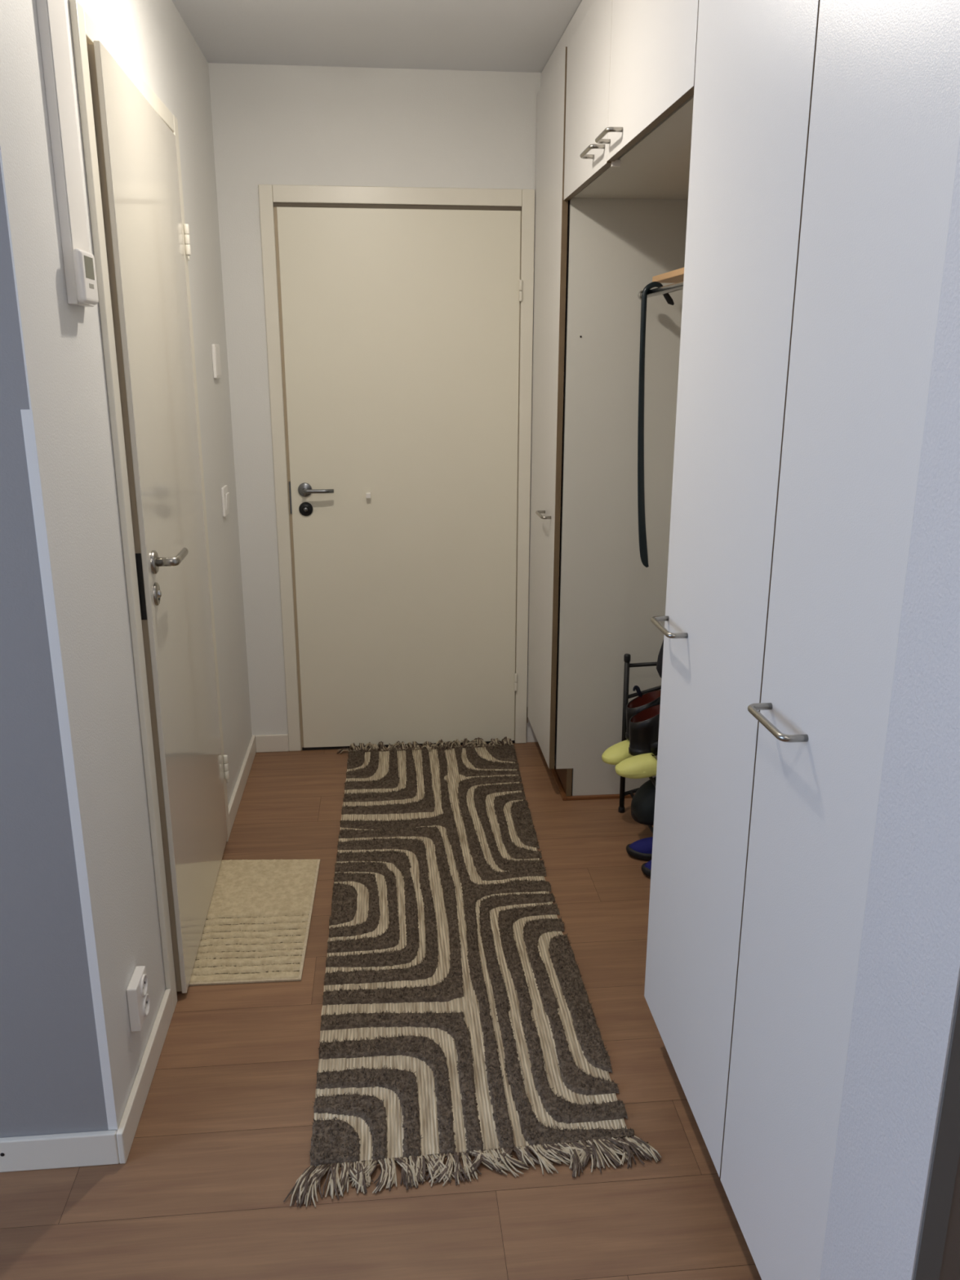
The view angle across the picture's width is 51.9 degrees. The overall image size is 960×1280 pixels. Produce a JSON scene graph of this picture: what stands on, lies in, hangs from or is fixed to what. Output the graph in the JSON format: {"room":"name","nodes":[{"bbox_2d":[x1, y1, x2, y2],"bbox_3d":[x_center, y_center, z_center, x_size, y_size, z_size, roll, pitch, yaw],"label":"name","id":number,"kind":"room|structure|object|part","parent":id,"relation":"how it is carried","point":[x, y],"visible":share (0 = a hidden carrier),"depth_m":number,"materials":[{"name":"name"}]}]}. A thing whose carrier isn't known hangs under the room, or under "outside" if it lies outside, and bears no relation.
{"room":"apartment entrance hallway","nodes":[
{"label":"apartment entrance hallway","id":0,"kind":"room"},
{"bbox_2d":[0,164,111,1137],"bbox_3d":[-2.004,-0.147,1.540,2.597,2.460,0.120,-1,16,-5],"label":"wall","id":1,"kind":"structure","parent":0,"point":[51,1082],"depth_m":1.75,"materials":[{"name":"grey paint"}]},
{"bbox_2d":[0,1129,119,1172],"bbox_3d":[-1.994,1.020,1.803,2.590,0.072,0.013,-1,16,-5],"label":"baseboard","id":2,"kind":"structure","parent":1,"relation":"attached to","point":[18,1153],"depth_m":1.91,"materials":[{"name":"white wood"}]},
{"bbox_2d":[20,409,117,1129],"bbox_3d":[-0.712,0.295,1.733,0.018,1.364,0.001,-1,16,-5],"label":"trim","id":3,"kind":"structure","parent":1,"relation":"attached to","point":[27,416],"depth_m":1.70,"materials":[{"name":"white"}]},
{"bbox_2d":[0,0,252,1131],"bbox_3d":[-0.884,-0.447,2.604,0.160,2.460,2.105,-1,16,-5],"label":"wall","id":4,"kind":"structure","parent":0,"point":[62,344],"depth_m":1.93,"materials":[{"name":"paint"}]},
{"bbox_2d":[35,0,94,306],"bbox_3d":[-0.721,-1.017,1.674,0.018,0.853,0.104,-1,16,-5],"label":"duct","id":5,"kind":"object","parent":4,"relation":"attached to","point":[51,18],"visible":1,"depth_m":1.69,"materials":[{"name":"white plastic"}]},
{"bbox_2d":[71,248,98,305],"bbox_3d":[-0.702,-0.645,1.757,0.018,0.089,0.090,-1,16,-5],"label":"thermostat","id":6,"kind":"object","parent":5,"relation":"attached to","point":[84,266],"visible":1,"depth_m":1.73,"materials":[{"name":"white plastic"}]},
{"bbox_2d":[126,965,150,1031],"bbox_3d":[-0.711,0.747,2.060,0.025,0.101,0.084,-1,16,-5],"label":"wall socket","id":7,"kind":"object","parent":4,"relation":"attached to","point":[138,997],"visible":1,"depth_m":2.03,"materials":[{"name":"white plastic"}]},
{"bbox_2d":[140,973,147,996],"bbox_3d":[-0.701,0.722,2.064,0.004,0.045,0.045,-1,16,-5],"label":"outlet","id":8,"kind":"object","parent":7,"relation":"attached to","point":[144,979],"depth_m":2.06,"materials":[{"name":"white plastic"}]},
{"bbox_2d":[142,993,150,1016],"bbox_3d":[-0.702,0.768,2.077,0.004,0.045,0.045,-1,16,-5],"label":"outlet","id":9,"kind":"object","parent":7,"relation":"attached to","point":[146,1002],"depth_m":2.08,"materials":[{"name":"white plastic"}]},
{"bbox_2d":[115,988,173,1164],"bbox_3d":[-0.720,0.927,2.140,0.013,0.072,0.462,-1,16,-5],"label":"baseboard","id":10,"kind":"structure","parent":4,"relation":"attached to","point":[130,1120],"depth_m":2.09,"materials":[{"name":"white wood"}]},
{"bbox_2d":[69,0,230,1013],"bbox_3d":[-0.797,-0.258,2.524,0.190,2.140,0.934,-1,16,-5],"label":"door","id":11,"kind":"structure","parent":4,"relation":"in","point":[140,233],"depth_m":2.30,"materials":[{"name":"beige wood"}]},
{"bbox_3d":[-0.742,-0.116,2.149,0.022,0.148,0.002,-2,16,-7],"label":"lock plate","id":12,"kind":"part","parent":11,"relation":"part of","materials":[{"name":"black"}]},
{"bbox_3d":[-0.699,-0.189,2.246,0.052,0.020,0.129,-1,16,-5],"label":"lever","id":13,"kind":"part","parent":11,"relation":"part of","materials":[{"name":"silver metal"}]},
{"bbox_2d":[211,343,221,377],"bbox_3d":[-0.872,-0.923,3.270,0.012,0.108,0.102,-1,16,-5],"label":"door chime","id":14,"kind":"object","parent":4,"relation":"attached to","point":[215,348],"visible":1,"depth_m":3.23,"materials":[{"name":"white plastic"}]},
{"bbox_2d":[221,484,229,516],"bbox_3d":[-0.869,-0.477,3.382,0.017,0.098,0.087,-1,16,-5],"label":"light switch","id":15,"kind":"object","parent":4,"relation":"attached to","point":[224,494],"visible":1,"depth_m":3.35,"materials":[{"name":"white plastic"}]},
{"bbox_2d":[227,734,256,832],"bbox_3d":[-0.868,0.511,3.602,0.013,0.072,0.719,-1,16,-5],"label":"baseboard","id":16,"kind":"structure","parent":4,"relation":"attached to","point":[237,792],"depth_m":3.55,"materials":[{"name":"white wood"}]},
{"bbox_2d":[208,62,541,745],"bbox_3d":[-0.062,-0.777,3.771,2.010,2.460,0.150,-1,16,-5],"label":"wall","id":17,"kind":"structure","parent":0,"point":[273,124],"depth_m":3.41,"materials":[{"name":"paint"}]},
{"bbox_2d":[255,733,288,752],"bbox_3d":[-0.831,0.413,3.947,0.129,0.072,0.013,-1,16,-5],"label":"baseboard","id":18,"kind":"structure","parent":17,"relation":"attached to","point":[279,742],"depth_m":3.94,"materials":[{"name":"white wood"}]},
{"bbox_2d":[257,184,535,751],"bbox_3d":[-0.282,-0.564,3.697,0.964,2.090,0.066,-1,16,-5],"label":"entry door","id":19,"kind":"structure","parent":17,"relation":"in","point":[403,334],"depth_m":3.69,"materials":[{"name":"beige wood"}]},
{"bbox_3d":[-0.709,-0.532,3.692,0.005,0.120,0.006,-1,16,-5],"label":"lock plate","id":20,"kind":"part","parent":19,"relation":"part of","materials":[{"name":"silver metal"}]},
{"bbox_3d":[-0.600,-0.553,3.661,0.116,0.015,0.054,-1,16,-5],"label":"lever","id":21,"kind":"part","parent":19,"relation":"part of","materials":[{"name":"silver metal"}]},
{"bbox_2d":[172,0,582,72],"bbox_3d":[-0.403,-1.121,0.296,5.600,0.100,6.550,-1,16,-5],"label":"ceiling","id":22,"kind":"structure","parent":0,"point":[470,35],"depth_m":2.98,"materials":[{"name":"paint"}]},
{"bbox_2d":[0,742,761,1279],"bbox_3d":[-0.408,1.318,0.990,5.400,0.050,6.350,-1,16,-5],"label":"floor","id":23,"kind":"structure","parent":0,"point":[223,1135],"depth_m":1.91,"materials":[{"name":"brown wood"}]},
{"bbox_2d":[188,858,319,986],"bbox_3d":[-0.636,0.772,2.792,0.331,0.012,0.648,-1,16,-5],"label":"bath mat","id":24,"kind":"object","parent":23,"relation":"on","point":[256,928],"visible":0.96,"depth_m":2.74,"materials":[{"name":"beige fabric"}]},
{"bbox_2d":[283,736,661,1207],"bbox_3d":[-0.111,0.720,2.929,0.733,0.040,2.249,-1,16,-5],"label":"runner rug","id":25,"kind":"object","parent":23,"relation":"on","point":[458,1019],"visible":1,"depth_m":2.42,"materials":[{"name":"fabric"}]},
{"bbox_2d":[527,46,688,795],"bbox_3d":[0.516,-0.667,3.492,0.665,2.379,0.554,-1,16,-5],"label":"wardrobe","id":26,"kind":"object","parent":23,"relation":"on","point":[593,600],"visible":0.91,"depth_m":3.26,"materials":[{"name":"white laminate"}]},
{"bbox_3d":[0.218,-0.430,3.385,0.039,0.010,0.138,-1,16,-5],"label":"handle","id":27,"kind":"part","parent":26,"relation":"part of","materials":[{"name":"silver metal"}]},
{"bbox_3d":[0.230,-0.711,3.451,0.019,2.273,0.548,-1,16,-5],"label":"door","id":28,"kind":"part","parent":26,"relation":"part of","materials":[{"name":"white laminate"}]},
{"bbox_2d":[550,768,635,800],"bbox_3d":[0.557,0.484,3.817,0.580,0.012,0.565,-1,16,-5],"label":"trim floor moulding","id":29,"kind":"structure","parent":26,"relation":"attached to","point":[564,797],"depth_m":3.54,"materials":[{"name":"brown wood"}]},
{"bbox_2d":[617,653,661,834],"bbox_3d":[0.647,0.419,3.022,0.268,0.572,0.751,-1,16,-5],"label":"shoe rack","id":30,"kind":"object","parent":23,"relation":"on","point":[626,696],"visible":0.18,"depth_m":3.32,"materials":[{"name":"black metal"}]},
{"bbox_2d":[601,739,632,764],"bbox_3d":[0.511,0.361,3.273,0.234,0.067,0.093,-7,17,-24],"label":"clog","id":31,"kind":"object","parent":30,"relation":"on","point":[617,753],"visible":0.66,"depth_m":3.22,"materials":[{"name":"yellow"}]},
{"bbox_3d":[0.491,0.323,3.360,0.022,0.540,0.018,-1,16,-5],"label":"post","id":32,"kind":"part","parent":30,"relation":"part of","materials":[{"name":"black metal"}]},
{"bbox_2d":[615,752,657,778],"bbox_3d":[0.547,0.394,3.134,0.234,0.067,0.093,0,16,1],"label":"clog","id":33,"kind":"object","parent":30,"relation":"on","point":[645,765],"visible":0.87,"depth_m":3.10,"materials":[{"name":"yellow"}]},
{"bbox_2d":[624,776,656,834],"bbox_3d":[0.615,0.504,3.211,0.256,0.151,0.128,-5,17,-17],"label":"shoe","id":34,"kind":"object","parent":30,"relation":"on","point":[642,803],"visible":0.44,"depth_m":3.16,"materials":[{"name":"black leather"}]},
{"bbox_2d":[625,685,661,740],"bbox_3d":[0.586,0.240,3.253,0.218,0.175,0.084,-3,16,-9],"label":"boot","id":35,"kind":"object","parent":30,"relation":"on","point":[650,699],"visible":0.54,"depth_m":3.25,"materials":[{"name":"black"}]},
{"bbox_2d":[628,704,660,755],"bbox_3d":[0.585,0.286,3.177,0.218,0.163,0.084,-3,16,-9],"label":"boot","id":36,"kind":"object","parent":30,"relation":"on","point":[644,724],"visible":0.6,"depth_m":3.15,"materials":[{"name":"black"}]},
{"bbox_2d":[628,685,661,698],"bbox_3d":[0.648,0.257,2.977,0.235,0.076,0.741,-1,16,-5],"label":"shelf","id":37,"kind":"object","parent":30,"relation":"attached to","point":[659,687],"depth_m":3.32,"materials":[{"name":"black metal"}]},
{"bbox_2d":[648,776,656,786],"bbox_3d":[0.648,0.446,3.030,0.235,0.076,0.741,-1,16,-5],"label":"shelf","id":38,"kind":"object","parent":30,"relation":"attached to","point":[651,778],"depth_m":3.12,"materials":[{"name":"black metal"}]},
{"bbox_2d":[656,640,663,678],"bbox_3d":[0.636,-0.071,2.993,0.189,0.399,0.128,-1,16,-5],"label":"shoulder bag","id":39,"kind":"object","parent":30,"relation":"on","point":[660,661],"visible":0.03,"depth_m":3.01,"materials":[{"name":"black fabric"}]},
{"bbox_2d":[626,836,653,861],"bbox_3d":[0.596,0.653,3.132,0.265,0.061,0.092,-1,16,-3],"label":"slipper","id":40,"kind":"object","parent":23,"relation":"on","point":[642,849],"visible":0.45,"depth_m":3.10,"materials":[{"name":"blue fabric"}]},
{"bbox_2d":[640,859,651,876],"bbox_3d":[0.623,0.683,3.027,0.265,0.061,0.092,-3,16,-11],"label":"slipper","id":41,"kind":"object","parent":23,"relation":"on","point":[646,868],"visible":0.18,"depth_m":2.99,"materials":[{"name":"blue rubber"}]},
{"bbox_2d":[644,0,820,1177],"bbox_3d":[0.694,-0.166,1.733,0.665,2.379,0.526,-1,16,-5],"label":"door","id":42,"kind":"structure","parent":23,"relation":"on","point":[755,59],"depth_m":1.66,"materials":[{"name":"white laminate"}]},
{"bbox_3d":[0.365,-0.025,1.921,0.039,0.010,0.138,-1,16,-5],"label":"handle","id":43,"kind":"part","parent":42,"relation":"part of","materials":[{"name":"silver metal"}]},
{"bbox_2d":[720,0,959,1279],"bbox_3d":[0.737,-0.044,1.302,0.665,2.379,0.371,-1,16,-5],"label":"door","id":44,"kind":"structure","parent":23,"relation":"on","point":[884,136],"depth_m":1.25,"materials":[{"name":"white laminate"}]},
{"bbox_3d":[0.418,0.116,1.399,0.039,0.010,0.138,-1,16,-5],"label":"handle","id":45,"kind":"part","parent":44,"relation":"part of","materials":[{"name":"silver metal"}]},
{"bbox_2d":[819,141,959,1279],"bbox_3d":[0.846,0.003,1.034,0.751,2.460,0.190,-1,16,-5],"label":"wall","id":46,"kind":"structure","parent":0,"point":[908,980],"depth_m":1.07,"materials":[{"name":"paint"}]},
{"bbox_2d":[913,982,959,1279],"bbox_3d":[0.498,0.039,0.907,0.028,2.460,0.004,-1,16,-5],"label":"trim","id":47,"kind":"structure","parent":46,"relation":"attached to","point":[946,1151],"depth_m":1.05,"materials":[{"name":"grey"}]},
{"bbox_2d":[938,1154,959,1279],"bbox_3d":[0.870,0.029,0.942,0.721,2.460,0.002,-1,16,-5],"label":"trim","id":48,"kind":"structure","parent":46,"relation":"attached to","point":[950,1265],"depth_m":1.09,"materials":[{"name":"brown"}]},
{"bbox_3d":[1.018,-0.405,2.471,0.120,2.460,2.751,-1,16,-5],"label":"wall niche","id":49,"kind":"object","parent":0,"visible":0},
{"bbox_2d":[563,0,698,199],"bbox_3d":[0.608,-1.356,2.339,0.665,0.422,1.296,-1,16,-5],"label":"upper cabinet","id":50,"kind":"object","parent":49,"relation":"attached to","point":[631,64],"visible":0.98,"depth_m":2.32,"materials":[{"name":"white laminate"}]},
{"bbox_2d":[540,0,594,88],"bbox_3d":[0.348,-1.539,2.080,0.013,0.064,2.750,-1,16,-5],"label":"trim","id":51,"kind":"structure","parent":50,"relation":"attached to","point":[584,6],"depth_m":2.91,"materials":[{"name":"white laminate"}]},
{"bbox_3d":[0.291,-1.448,2.647,0.019,0.414,0.593,-1,16,-5],"label":"door","id":52,"kind":"part","parent":50,"relation":"part of","materials":[{"name":"white laminate"}]},
{"bbox_3d":[0.282,-1.233,2.493,0.039,0.010,0.138,-1,16,-5],"label":"handle","id":53,"kind":"part","parent":50,"relation":"part of","materials":[{"name":"silver metal"}]},
{"bbox_3d":[0.300,-1.182,2.314,0.039,0.010,0.138,-1,16,-5],"label":"handle","id":54,"kind":"part","parent":50,"relation":"part of","materials":[{"name":"silver metal"}]},
{"bbox_3d":[0.642,-1.171,2.395,0.596,0.004,1.296,-1,16,-5],"label":"panel","id":55,"kind":"part","parent":50,"relation":"part of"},
{"bbox_3d":[0.354,-1.273,2.026,0.019,0.411,0.699,-1,16,-5],"label":"door","id":56,"kind":"part","parent":50,"relation":"part of","materials":[{"name":"white laminate"}]},
{"bbox_2d":[637,267,684,305],"bbox_3d":[0.740,-0.906,2.475,0.407,0.100,1.184,-1,16,-5],"label":"coat rack","id":57,"kind":"object","parent":49,"relation":"attached to","point":[676,277],"visible":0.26,"depth_m":2.84,"materials":[{"name":"brown wood"}]},
{"bbox_2d":[637,281,662,567],"bbox_3d":[0.513,-0.645,3.036,0.071,0.862,0.017,-1,16,-5],"label":"shoehorn","id":58,"kind":"object","parent":57,"relation":"hanging from","point":[641,494],"visible":0.94,"depth_m":3.04,"materials":[{"name":"black plastic"}]},
{"bbox_3d":[0.553,-0.891,2.448,0.021,0.021,1.160,-1,16,-5],"label":"rail","id":59,"kind":"part","parent":57,"relation":"part of","materials":[{"name":"silver metal"}]}
]}

